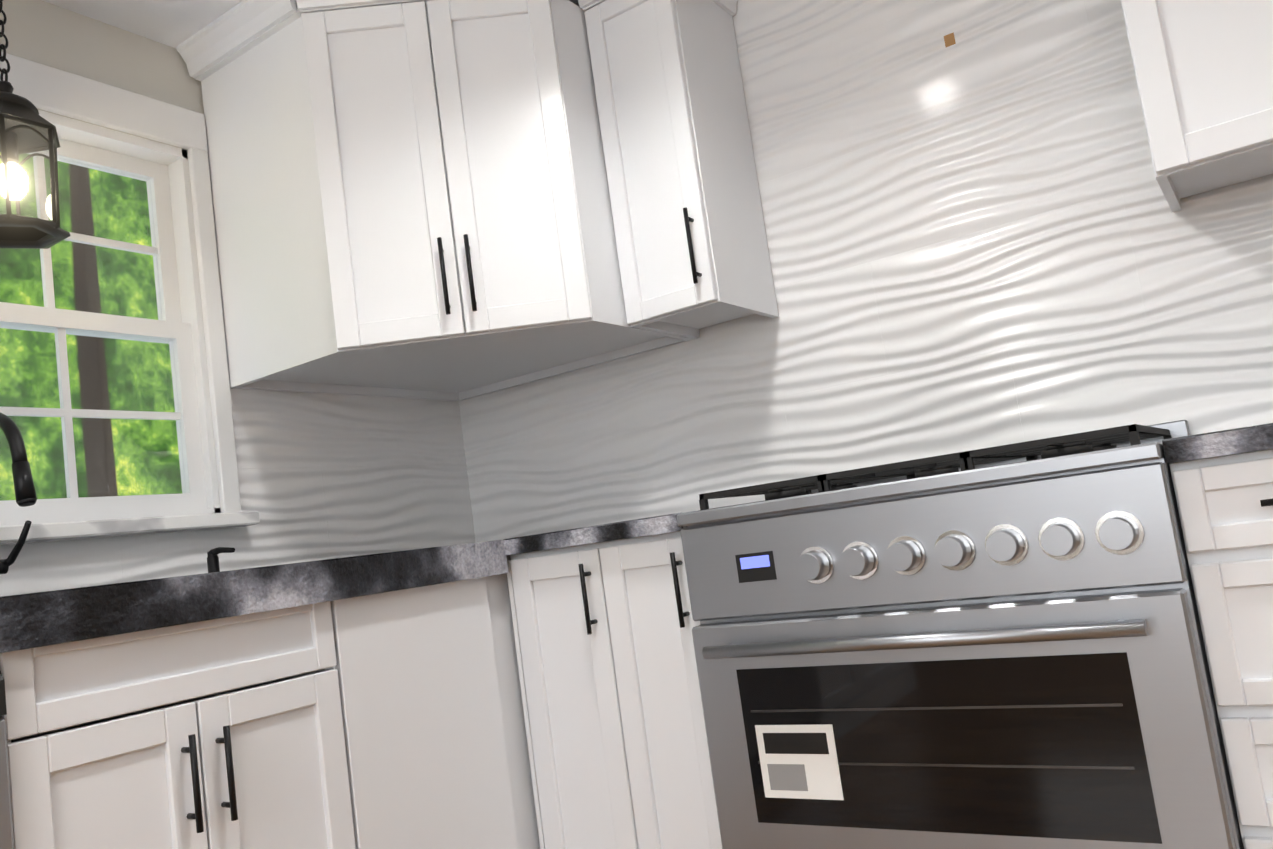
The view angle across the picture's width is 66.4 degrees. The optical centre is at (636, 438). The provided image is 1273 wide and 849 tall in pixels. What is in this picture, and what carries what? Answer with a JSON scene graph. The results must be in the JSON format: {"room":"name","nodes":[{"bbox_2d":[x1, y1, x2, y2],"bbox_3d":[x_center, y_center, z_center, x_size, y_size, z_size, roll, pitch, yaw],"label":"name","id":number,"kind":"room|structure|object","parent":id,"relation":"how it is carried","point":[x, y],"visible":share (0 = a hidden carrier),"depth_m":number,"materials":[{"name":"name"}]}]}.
{"room":"kitchen","nodes":[
{"label":"kitchen","id":0,"kind":"room"},
{"bbox_2d":[0,0,475,596],"bbox_3d":[-2.355,0.087,0.784,0.126,2.370,6.200,-12,-7,33],"label":"wall","id":1,"kind":"structure","parent":0,"point":[326,476],"depth_m":2.70,"materials":[{"name":"grey paint"}]},
{"bbox_2d":[0,52,259,544],"bbox_3d":[-1.464,-0.330,2.181,0.195,1.145,1.155,-12,-7,33],"label":"window","id":2,"kind":"structure","parent":1,"relation":"in","point":[187,326],"depth_m":2.51,"materials":[{"name":"white paint"}]},
{"bbox_2d":[42,0,579,48],"bbox_3d":[0.227,-1.699,-0.929,6.840,0.100,6.440,-12,-7,33],"label":"ceiling","id":3,"kind":"structure","parent":0,"point":[173,23],"depth_m":2.50,"materials":[{"name":"white paint"}]},
{"bbox_2d":[0,0,70,248],"bbox_3d":[-1.358,-0.765,2.088,0.202,0.693,0.212,-12,-7,33],"label":"lantern pendant light","id":4,"kind":"object","parent":3,"relation":"hanging from","point":[25,127],"visible":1,"depth_m":2.06,"materials":[{"name":"black metal"}]},
{"bbox_2d":[459,0,1272,541],"bbox_3d":[2.154,-0.452,1.565,6.840,2.370,0.127,-12,-7,33],"label":"wall","id":5,"kind":"structure","parent":0,"point":[981,234],"depth_m":2.45,"materials":[{"name":"grey paint"}]},
{"bbox_2d":[176,0,692,400],"bbox_3d":[-0.530,-0.683,2.725,0.985,0.949,0.933,-12,-7,33],"label":"upper cabinet","id":6,"kind":"object","parent":5,"relation":"attached to","point":[410,199],"visible":1,"depth_m":2.45,"materials":[{"name":"white paint"}]},
{"bbox_2d":[578,0,778,338],"bbox_3d":[0.124,-0.784,2.611,0.315,0.949,0.395,-12,-7,33],"label":"upper cabinet","id":7,"kind":"object","parent":5,"relation":"attached to","point":[690,231],"visible":1,"depth_m":2.52,"materials":[{"name":"white paint"}]},
{"bbox_2d":[1120,0,1272,211],"bbox_3d":[1.334,-1.035,1.802,0.895,0.949,0.395,-12,-7,33],"label":"upper cabinet","id":8,"kind":"object","parent":5,"relation":"attached to","point":[1203,70],"visible":1,"depth_m":1.82,"materials":[{"name":"white paint"}]},
{"bbox_3d":[0.559,0.715,-1.180,6.600,0.060,6.200,-12,-7,33],"label":"floor","id":9,"kind":"structure","parent":0,"visible":0},
{"bbox_2d":[0,671,13,848],"bbox_3d":[-1.327,0.785,1.308,0.660,0.822,0.639,-12,-7,33],"label":"dishwasher","id":10,"kind":"object","parent":9,"relation":"on","point":[6,835],"visible":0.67,"depth_m":1.41,"materials":[{"name":"silver metal"}]},
{"bbox_2d":[0,601,355,848],"bbox_3d":[-0.992,0.767,1.840,0.708,0.875,0.610,-12,-7,33],"label":"base cabinet","id":11,"kind":"object","parent":9,"relation":"on","point":[262,767],"visible":0.94,"depth_m":1.66,"materials":[{"name":"white paint"}]},
{"bbox_2d":[330,555,539,848],"bbox_3d":[-0.516,0.778,2.575,0.677,0.875,1.138,-12,-7,33],"label":"base cabinet","id":12,"kind":"object","parent":9,"relation":"on","point":[436,742],"visible":0.24,"depth_m":2.13,"materials":[{"name":"white paint"}]},
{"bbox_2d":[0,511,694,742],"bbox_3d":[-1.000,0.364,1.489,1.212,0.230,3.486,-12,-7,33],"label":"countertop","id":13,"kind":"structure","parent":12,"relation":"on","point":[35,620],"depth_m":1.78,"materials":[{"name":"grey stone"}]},
{"bbox_2d":[0,413,36,573],"bbox_3d":[-1.235,0.134,1.910,0.274,0.372,0.102,-12,-7,33],"label":"faucet","id":14,"kind":"object","parent":13,"relation":"on","point":[25,492],"visible":1,"depth_m":1.84,"materials":[{"name":"black metal"}]},
{"bbox_2d":[207,547,234,572],"bbox_3d":[-1.001,0.298,2.342,0.107,0.073,0.042,-12,-7,33],"label":"soap dispenser","id":15,"kind":"object","parent":13,"relation":"on","point":[212,561],"visible":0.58,"depth_m":2.35,"materials":[{"name":"black metal"}]},
{"bbox_2d":[507,532,721,848],"bbox_3d":[0.117,0.678,2.444,0.536,0.875,0.654,-12,-7,33],"label":"base cabinet","id":16,"kind":"object","parent":9,"relation":"on","point":[619,758],"visible":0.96,"depth_m":2.21,"materials":[{"name":"white paint"}]},
{"bbox_2d":[677,420,1243,848],"bbox_3d":[0.682,0.509,2.009,0.918,0.965,0.732,-12,-7,33],"label":"range","id":17,"kind":"object","parent":9,"relation":"on","point":[1000,647],"visible":1,"depth_m":1.72,"materials":[{"name":"silver metal"}]},
{"bbox_2d":[1169,449,1272,848],"bbox_3d":[1.444,0.403,1.556,0.857,0.875,0.654,-12,-7,33],"label":"base cabinet","id":18,"kind":"object","parent":9,"relation":"on","point":[1225,506],"visible":1,"depth_m":1.54,"materials":[{"name":"white paint"}]},
{"bbox_2d":[1162,423,1272,462],"bbox_3d":[1.390,-0.050,1.601,0.872,0.039,0.643,-12,-7,33],"label":"countertop","id":19,"kind":"structure","parent":18,"relation":"on","point":[1249,439],"depth_m":1.53,"materials":[{"name":"grey stone"}]},
{"label":"outside","id":20,"kind":"structure","parent":0,"visible":0},
{"bbox_2d":[0,152,181,500],"bbox_3d":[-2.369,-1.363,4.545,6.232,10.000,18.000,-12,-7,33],"label":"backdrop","id":21,"kind":"structure","parent":20,"point":[136,283],"depth_m":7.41,"materials":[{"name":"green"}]}
]}

